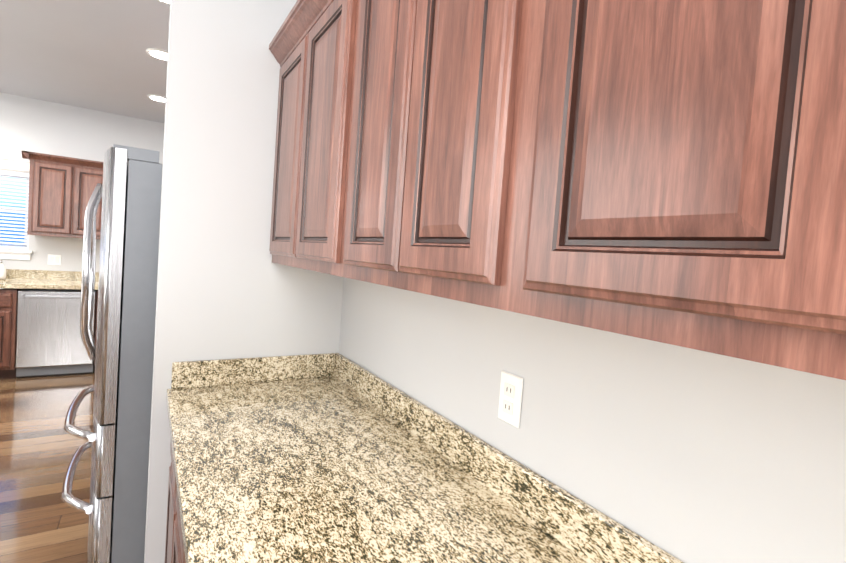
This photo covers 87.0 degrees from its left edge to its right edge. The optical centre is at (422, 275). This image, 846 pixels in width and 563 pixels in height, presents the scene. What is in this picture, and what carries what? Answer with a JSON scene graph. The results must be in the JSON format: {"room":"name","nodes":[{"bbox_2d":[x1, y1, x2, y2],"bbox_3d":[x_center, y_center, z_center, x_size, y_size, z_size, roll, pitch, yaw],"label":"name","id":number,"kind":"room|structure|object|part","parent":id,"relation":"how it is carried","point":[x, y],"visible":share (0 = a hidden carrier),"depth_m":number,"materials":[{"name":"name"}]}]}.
{"room":"kitchen","nodes":[
{"label":"kitchen","id":0,"kind":"room"},
{"bbox_2d":[0,368,94,562],"bbox_3d":[-2.725,1.293,0.927,5.200,0.100,8.810,3,3,-32],"label":"floor","id":1,"kind":"structure","parent":0,"point":[41,521],"depth_m":2.74,"materials":[{"name":"brown wood"}]},
{"bbox_2d":[0,289,19,378],"bbox_3d":[-4.279,0.545,4.427,0.455,0.876,0.629,3,3,-32],"label":"base cabinet","id":2,"kind":"object","parent":1,"relation":"on","point":[8,297],"depth_m":4.26,"materials":[{"name":"brown wood"}]},
{"bbox_2d":[0,277,98,288],"bbox_3d":[-4.073,0.080,4.503,3.598,0.040,0.648,3,3,-32],"label":"countertop","id":3,"kind":"structure","parent":2,"relation":"on","point":[9,282],"depth_m":4.46,"materials":[{"name":"beige stone"}]},
{"bbox_2d":[0,259,5,278],"bbox_3d":[-4.342,-0.064,4.587,0.080,0.199,0.086,3,3,-32],"label":"soap dispenser","id":4,"kind":"object","parent":3,"relation":"on","point":[2,271],"visible":1,"depth_m":4.58,"materials":[{"name":"white ceramic"}]},
{"bbox_2d":[15,289,97,377],"bbox_3d":[-3.809,0.570,4.694,0.607,0.872,0.633,3,3,-32],"label":"dishwasher","id":5,"kind":"object","parent":1,"relation":"on","point":[49,342],"visible":0.67,"depth_m":4.43,"materials":[{"name":"silver metal"}]},
{"bbox_2d":[94,289,97,372],"bbox_3d":[-3.378,0.586,4.988,0.420,0.876,0.629,3,3,-32],"label":"base cabinet","id":6,"kind":"object","parent":1,"relation":"on","point":[96,289],"depth_m":4.62,"materials":[{"name":"brown wood"}]},
{"bbox_2d":[61,144,162,562],"bbox_3d":[-1.184,0.388,2.274,0.972,1.812,0.910,3,3,-32],"label":"fridge","id":7,"kind":"object","parent":1,"relation":"on","point":[121,351],"visible":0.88,"depth_m":1.76,"materials":[{"name":"silver metal"}]},
{"bbox_3d":[-1.518,1.026,2.122,0.099,0.375,0.910,3,3,-32],"label":"drawer","id":8,"kind":"part","parent":7,"relation":"part of","materials":[{"name":"silver metal"}]},
{"bbox_3d":[-1.494,0.691,2.108,0.099,0.282,0.910,3,3,-32],"label":"drawer","id":9,"kind":"part","parent":7,"relation":"part of","materials":[{"name":"silver metal"}]},
{"bbox_3d":[-1.325,0.030,1.886,0.099,1.062,0.452,3,3,-32],"label":"door","id":10,"kind":"part","parent":7,"relation":"part of","materials":[{"name":"silver metal"}]},
{"bbox_2d":[166,442,172,537],"bbox_3d":[-0.576,0.928,1.638,0.628,0.876,0.381,3,3,-32],"label":"base cabinet","id":11,"kind":"object","parent":1,"relation":"on","point":[167,523],"depth_m":1.56,"materials":[{"name":"brown wood"}]},
{"bbox_2d":[166,353,683,562],"bbox_3d":[0.216,0.512,0.380,0.646,0.137,3.287,3,3,-32],"label":"countertop","id":12,"kind":"structure","parent":11,"relation":"on","point":[326,458],"depth_m":1.03,"materials":[{"name":"stone"}]},
{"bbox_2d":[165,454,180,562],"bbox_3d":[-0.376,0.956,1.315,0.628,0.876,0.381,3,3,-32],"label":"base cabinet","id":13,"kind":"object","parent":1,"relation":"on","point":[174,549],"depth_m":1.38,"materials":[{"name":"brown wood"}]},
{"bbox_2d":[177,526,185,562],"bbox_3d":[-0.117,0.992,0.895,0.628,0.876,0.609,3,3,-32],"label":"base cabinet","id":14,"kind":"object","parent":1,"relation":"on","point":[180,546],"depth_m":1.13,"materials":[{"name":"brown wood"}]},
{"bbox_2d":[0,92,164,271],"bbox_3d":[-4.840,-0.482,4.452,5.000,2.840,0.150,3,3,-32],"label":"wall","id":15,"kind":"structure","parent":0,"point":[40,126],"depth_m":4.87,"materials":[{"name":"paint"}]},
{"bbox_2d":[0,156,32,259],"bbox_3d":[-4.664,-0.714,4.494,1.145,1.055,0.160,3,3,-32],"label":"window frame","id":16,"kind":"structure","parent":15,"relation":"attached to","point":[14,164],"depth_m":4.68,"materials":[{"name":"white wood"}]},
{"bbox_2d":[27,154,76,237],"bbox_3d":[-3.911,-0.804,4.717,0.350,0.778,0.326,3,3,-32],"label":"upper cabinet","id":17,"kind":"object","parent":15,"relation":"attached to","point":[61,189],"depth_m":4.58,"materials":[{"name":"brown wood"}]},
{"bbox_2d":[6,269,98,280],"bbox_3d":[-4.233,-0.011,4.766,3.598,0.097,0.020,3,3,-32],"label":"backsplash","id":18,"kind":"structure","parent":15,"relation":"attached to","point":[45,275],"depth_m":4.85,"materials":[{"name":"beige stone"}]},
{"bbox_2d":[47,254,60,264],"bbox_3d":[-4.037,-0.170,4.881,0.116,0.115,0.008,3,3,-32],"label":"light switch","id":19,"kind":"object","parent":15,"relation":"attached to","point":[53,259],"visible":1,"depth_m":4.88,"materials":[{"name":"white plastic"}]},
{"bbox_2d":[73,162,102,239],"bbox_3d":[-3.614,-0.790,4.902,0.350,0.778,0.326,3,3,-32],"label":"upper cabinet","id":20,"kind":"object","parent":15,"relation":"attached to","point":[86,177],"depth_m":4.72,"materials":[{"name":"brown wood"}]},
{"bbox_2d":[0,0,169,122],"bbox_3d":[-2.514,-1.637,0.804,5.200,0.100,8.810,3,3,-32],"label":"ceiling","id":21,"kind":"structure","parent":0,"point":[90,54],"depth_m":3.43,"materials":[{"name":"paint"}]},
{"bbox_2d":[147,94,165,101],"bbox_3d":[-2.589,-1.735,4.375,0.200,0.010,0.200,3,3,-32],"label":"recessed light","id":22,"kind":"object","parent":21,"relation":"in","point":[157,97],"visible":0.75,"depth_m":4.34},
{"bbox_2d":[146,48,167,60],"bbox_3d":[-1.952,-1.645,3.327,0.200,0.010,0.200,3,3,-32],"label":"recessed light","id":23,"kind":"object","parent":21,"relation":"in","point":[161,54],"visible":0.81,"depth_m":3.29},
{"bbox_2d":[158,0,169,3],"bbox_3d":[-1.443,-1.574,2.505,0.200,0.010,0.200,3,3,-32],"label":"recessed light","id":24,"kind":"object","parent":21,"relation":"in","point":[166,1],"visible":0.31,"depth_m":2.56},
{"bbox_2d":[144,0,343,562],"bbox_3d":[-0.671,-0.071,1.809,0.690,2.840,0.150,3,3,-32],"label":"wall","id":25,"kind":"structure","parent":0,"point":[227,288],"depth_m":1.65,"materials":[{"name":"paint"}]},
{"bbox_2d":[339,277,845,562],"bbox_3d":[-0.457,-0.073,2.213,0.100,2.840,8.810,3,3,-32],"label":"wall","id":26,"kind":"structure","parent":0,"point":[686,455],"depth_m":0.76,"materials":[{"name":"paint"}]},
{"bbox_2d":[269,20,300,265],"bbox_3d":[-0.351,-0.420,1.661,0.325,0.778,0.381,3,3,-32],"label":"upper cabinet","id":27,"kind":"object","parent":26,"relation":"attached to","point":[288,56],"depth_m":1.59,"materials":[{"name":"brown wood"}]},
{"bbox_2d":[289,0,344,273],"bbox_3d":[-0.151,-0.392,1.338,0.325,0.778,0.381,3,3,-32],"label":"upper cabinet","id":28,"kind":"object","parent":26,"relation":"attached to","point":[323,23],"depth_m":1.29,"materials":[{"name":"brown wood"}]},
{"bbox_2d":[329,0,400,284],"bbox_3d":[0.029,-0.367,1.047,0.325,0.778,0.305,3,3,-32],"label":"upper cabinet","id":29,"kind":"object","parent":26,"relation":"attached to","point":[371,40],"depth_m":1.00,"materials":[{"name":"brown wood"}]},
{"bbox_2d":[381,0,508,305],"bbox_3d":[0.189,-0.344,0.789,0.325,0.778,0.304,3,3,-32],"label":"upper cabinet","id":30,"kind":"object","parent":26,"relation":"attached to","point":[451,54],"depth_m":0.72,"materials":[{"name":"brown wood"}]},
{"bbox_2d":[498,370,522,428],"bbox_3d":[0.199,0.285,1.028,0.008,0.115,0.070,3,3,-32],"label":"outlet","id":31,"kind":"object","parent":26,"relation":"attached to","point":[510,399],"visible":1,"depth_m":1.02,"materials":[{"name":"white plastic"}]},
{"bbox_2d":[485,0,845,379],"bbox_3d":[0.369,-0.319,0.499,0.325,0.778,0.381,3,3,-32],"label":"upper cabinet","id":32,"kind":"object","parent":26,"relation":"attached to","point":[672,172],"depth_m":0.40,"materials":[{"name":"brown wood"}]},
{"label":"outside","id":33,"kind":"structure","parent":0,"visible":0},
{"bbox_2d":[0,176,25,244],"bbox_3d":[-4.745,-0.716,4.638,1.660,1.435,0.001,3,3,-32],"label":"window","id":34,"kind":"structure","parent":33,"point":[12,206],"depth_m":4.83,"materials":[{"name":"glass"}]},
{"bbox_2d":[0,170,28,249],"bbox_3d":[-4.663,-0.699,4.506,1.032,0.820,0.063,3,3,-32],"label":"window blinds","id":35,"kind":"object","parent":34,"relation":"attached to","point":[14,174],"depth_m":4.71,"materials":[{"name":"white plastic"}]}
]}

